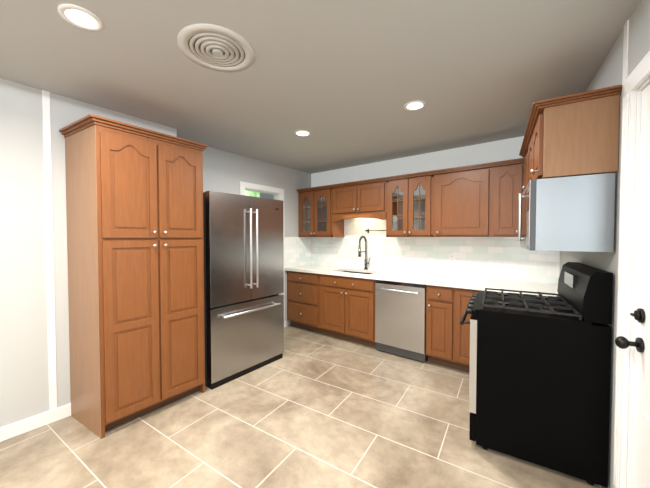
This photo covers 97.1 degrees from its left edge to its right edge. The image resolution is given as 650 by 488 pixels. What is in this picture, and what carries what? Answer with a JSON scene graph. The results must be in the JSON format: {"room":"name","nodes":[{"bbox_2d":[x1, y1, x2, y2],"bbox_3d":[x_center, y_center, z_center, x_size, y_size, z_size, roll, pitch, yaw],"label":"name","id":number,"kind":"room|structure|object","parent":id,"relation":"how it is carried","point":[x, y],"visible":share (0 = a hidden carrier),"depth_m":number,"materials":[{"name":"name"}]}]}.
{"room":"kitchen","nodes":[
{"label":"kitchen","id":0,"kind":"room"},
{"bbox_2d":[0,78,176,427],"bbox_3d":[-2.487,0.115,1.848,0.390,2.440,2.845,1,2,38],"label":"wall","id":1,"kind":"structure","parent":0,"point":[24,380],"depth_m":2.04,"materials":[{"name":"grey paint"}]},
{"bbox_2d":[0,321,285,441],"bbox_3d":[-1.902,1.271,2.517,0.282,0.095,4.575,1,2,38],"label":"baseboard","id":2,"kind":"structure","parent":1,"relation":"attached to","point":[12,430],"depth_m":2.06,"materials":[{"name":"white wood"}]},
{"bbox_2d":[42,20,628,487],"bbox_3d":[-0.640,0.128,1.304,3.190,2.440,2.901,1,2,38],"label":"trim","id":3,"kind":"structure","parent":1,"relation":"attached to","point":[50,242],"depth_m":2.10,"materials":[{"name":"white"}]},
{"bbox_2d":[203,147,310,326],"bbox_3d":[-0.998,0.063,3.971,0.120,2.440,2.335,1,2,38],"label":"wall","id":4,"kind":"structure","parent":0,"point":[223,171],"depth_m":3.93,"materials":[{"name":"grey paint"}]},
{"bbox_2d":[240,181,284,327],"bbox_3d":[-0.911,0.229,4.081,0.148,2.102,0.780,1,2,38],"label":"trim","id":5,"kind":"structure","parent":4,"relation":"attached to","point":[278,193],"depth_m":4.09,"materials":[{"name":"white"}]},
{"bbox_2d":[284,237,310,267],"bbox_3d":[-0.428,0.123,4.599,0.008,0.467,0.630,1,2,38],"label":"backsplash","id":6,"kind":"structure","parent":4,"relation":"attached to","point":[297,251],"depth_m":4.58,"materials":[{"name":"tile"}]},
{"bbox_2d":[0,325,606,487],"bbox_3d":[-0.763,1.371,2.014,6.100,0.080,5.480,1,2,38],"label":"floor","id":7,"kind":"structure","parent":0,"point":[311,409],"depth_m":1.96,"materials":[{"name":"tile"}]},
{"bbox_2d":[59,114,207,438],"bbox_3d":[-1.492,0.233,2.343,0.561,2.181,0.883,1,2,38],"label":"pantry","id":8,"kind":"object","parent":7,"relation":"on","point":[135,229],"visible":1,"depth_m":2.12,"materials":[{"name":"brown wood"}]},
{"bbox_2d":[203,191,283,389],"bbox_3d":[-1.033,0.409,3.134,0.850,1.790,0.894,1,2,38],"label":"fridge","id":9,"kind":"object","parent":7,"relation":"on","point":[244,280],"visible":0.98,"depth_m":2.81,"materials":[{"name":"grey metal"}]},
{"bbox_2d":[287,271,318,332],"bbox_3d":[-0.160,0.837,4.433,0.649,0.870,0.596,1,2,38],"label":"base cabinet","id":10,"kind":"object","parent":7,"relation":"on","point":[302,287],"depth_m":4.19,"materials":[{"name":"brown wood"}]},
{"bbox_2d":[285,265,557,296],"bbox_3d":[0.820,0.404,3.486,3.348,0.038,0.868,1,2,38],"label":"countertop","id":11,"kind":"structure","parent":10,"relation":"on","point":[450,281],"depth_m":3.17,"materials":[{"name":"stone"}]},
{"bbox_2d":[358,236,369,269],"bbox_3d":[0.560,0.124,4.066,0.110,0.490,0.226,1,2,38],"label":"faucet","id":12,"kind":"object","parent":11,"relation":"on","point":[360,251],"visible":1,"depth_m":4.12,"materials":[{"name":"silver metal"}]},
{"bbox_2d":[319,271,375,347],"bbox_3d":[0.442,0.848,3.964,0.877,0.870,0.596,1,2,38],"label":"base cabinet","id":13,"kind":"object","parent":7,"relation":"on","point":[341,307],"depth_m":3.71,"materials":[{"name":"brown wood"}]},
{"bbox_2d":[375,280,427,361],"bbox_3d":[1.000,0.862,3.479,0.592,0.866,0.641,1,2,38],"label":"dishwasher","id":14,"kind":"object","parent":7,"relation":"on","point":[400,318],"visible":0.83,"depth_m":3.25,"materials":[{"name":"grey metal"}]},
{"bbox_2d":[426,285,454,368],"bbox_3d":[1.374,0.867,3.236,0.288,0.868,0.596,1,2,38],"label":"base cabinet","id":15,"kind":"object","parent":7,"relation":"on","point":[440,300],"depth_m":3.00,"materials":[{"name":"brown wood"}]},
{"bbox_2d":[455,288,478,372],"bbox_3d":[1.576,0.871,3.077,0.227,0.868,0.596,1,2,38],"label":"base cabinet","id":16,"kind":"object","parent":7,"relation":"on","point":[462,296],"depth_m":2.87,"materials":[{"name":"brown wood"}]},
{"bbox_2d":[460,262,612,487],"bbox_3d":[1.396,0.735,2.038,0.736,1.190,0.760,1,2,31],"label":"stove","id":17,"kind":"object","parent":7,"relation":"on","point":[539,378],"visible":1,"depth_m":1.68,"materials":[{"name":"black metal"}]},
{"bbox_2d":[0,0,640,173],"bbox_3d":[-0.172,-1.147,1.490,4.600,0.100,5.480,1,2,38],"label":"ceiling","id":18,"kind":"structure","parent":0,"point":[343,82],"depth_m":1.79,"materials":[{"name":"grey paint"}]},
{"bbox_2d":[57,3,103,31],"bbox_3d":[-1.178,-1.092,1.389,0.172,0.007,0.172,1,2,38],"label":"recessed light","id":19,"kind":"object","parent":18,"relation":"in","point":[81,17],"visible":1,"depth_m":1.38,"materials":[{"name":"white plastic"}]},
{"bbox_2d":[177,23,254,71],"bbox_3d":[-0.610,-1.089,1.630,0.410,0.025,0.410,1,2,38],"label":"ceiling vent","id":20,"kind":"object","parent":18,"relation":"in","point":[216,48],"visible":1,"depth_m":1.59,"materials":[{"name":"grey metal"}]},
{"bbox_2d":[294,130,310,136],"bbox_3d":[-0.228,-1.129,2.930,0.172,0.007,0.172,1,2,38],"label":"recessed light","id":21,"kind":"object","parent":18,"relation":"in","point":[303,133],"visible":1,"depth_m":2.92,"materials":[{"name":"white plastic"}]},
{"bbox_2d":[404,100,425,110],"bbox_3d":[0.724,-1.114,2.314,0.172,0.007,0.172,1,2,38],"label":"recessed light","id":22,"kind":"object","parent":18,"relation":"in","point":[414,105],"visible":1,"depth_m":2.31,"materials":[{"name":"white plastic"}]},
{"bbox_2d":[311,136,559,282],"bbox_3d":[1.361,0.070,3.686,4.250,2.440,0.120,1,2,38],"label":"wall","id":23,"kind":"structure","parent":0,"point":[499,150],"depth_m":3.62,"materials":[{"name":"white paint"}]},
{"bbox_2d":[296,185,331,236],"bbox_3d":[-0.080,-0.485,4.481,0.678,0.754,0.358,1,2,38],"label":"upper cabinet","id":24,"kind":"object","parent":23,"relation":"attached to","point":[314,203],"depth_m":4.38,"materials":[{"name":"brown wood"}]},
{"bbox_2d":[332,177,387,236],"bbox_3d":[0.521,-0.473,4.012,0.880,0.754,0.358,1,2,38],"label":"upper cabinet","id":25,"kind":"object","parent":23,"relation":"attached to","point":[368,198],"depth_m":3.88,"materials":[{"name":"brown wood"}]},
{"bbox_2d":[384,171,431,236],"bbox_3d":[1.089,-0.463,3.568,0.591,0.754,0.358,1,2,38],"label":"upper cabinet","id":26,"kind":"object","parent":23,"relation":"attached to","point":[408,212],"depth_m":3.47,"materials":[{"name":"brown wood"}]},
{"bbox_2d":[311,218,559,283],"bbox_3d":[1.050,-0.016,3.845,3.244,0.783,0.008,1,2,38],"label":"backsplash","id":27,"kind":"structure","parent":23,"relation":"attached to","point":[504,258],"depth_m":3.58,"materials":[{"name":"tile"}]},
{"bbox_2d":[449,253,454,262],"bbox_3d":[1.533,0.171,3.462,0.072,0.116,0.006,1,2,38],"label":"electrical outlet","id":28,"kind":"object","parent":27,"relation":"attached to","point":[451,257],"visible":1,"depth_m":3.46,"materials":[{"name":"white plastic"}]},
{"bbox_2d":[432,162,491,236],"bbox_3d":[1.549,-0.454,3.209,0.578,0.754,0.358,1,2,38],"label":"upper cabinet","id":29,"kind":"object","parent":23,"relation":"attached to","point":[478,200],"depth_m":3.08,"materials":[{"name":"brown wood"}]},
{"bbox_2d":[492,158,523,236],"bbox_3d":[1.878,-0.448,2.952,0.257,0.754,0.358,1,2,38],"label":"upper cabinet","id":30,"kind":"object","parent":23,"relation":"attached to","point":[507,175],"depth_m":2.84,"materials":[{"name":"brown wood"}]},
{"bbox_2d":[560,0,649,487],"bbox_3d":[1.760,0.117,1.776,0.120,2.440,2.950,1,2,31],"label":"wall","id":31,"kind":"structure","parent":0,"point":[609,73],"depth_m":1.52,"materials":[{"name":"grey paint"}]},
{"bbox_2d":[519,85,621,190],"bbox_3d":[1.662,-0.440,2.078,0.369,0.777,1.223,1,2,31],"label":"upper cabinet","id":32,"kind":"object","parent":31,"relation":"attached to","point":[576,134],"visible":0.81,"depth_m":1.58,"materials":[{"name":"brown wood"}]},
{"bbox_2d":[518,173,615,251],"bbox_3d":[1.537,-0.174,1.932,0.407,0.418,0.754,1,2,31],"label":"microwave","id":33,"kind":"object","parent":32,"relation":"attached to","point":[573,213],"visible":1,"depth_m":1.60,"materials":[{"name":"silver metal"}]},
{"bbox_2d":[613,50,649,487],"bbox_3d":[1.235,0.290,0.912,0.156,2.136,1.090,1,2,31],"label":"door frame","id":34,"kind":"structure","parent":31,"relation":"attached to","point":[637,78],"depth_m":1.34,"materials":[{"name":"white"}]},
{"bbox_2d":[615,84,649,487],"bbox_3d":[1.186,0.333,0.947,0.227,2.024,0.890,1,2,38],"label":"entry door","id":35,"kind":"structure","parent":31,"relation":"in","point":[641,439],"depth_m":1.25,"materials":[{"name":"white wood"}]},
{"label":"outside","id":36,"kind":"structure","parent":0,"visible":0},
{"bbox_2d":[245,191,259,196],"bbox_3d":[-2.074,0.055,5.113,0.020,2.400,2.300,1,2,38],"label":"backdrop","id":37,"kind":"structure","parent":36,"point":[251,193],"depth_m":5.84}
]}

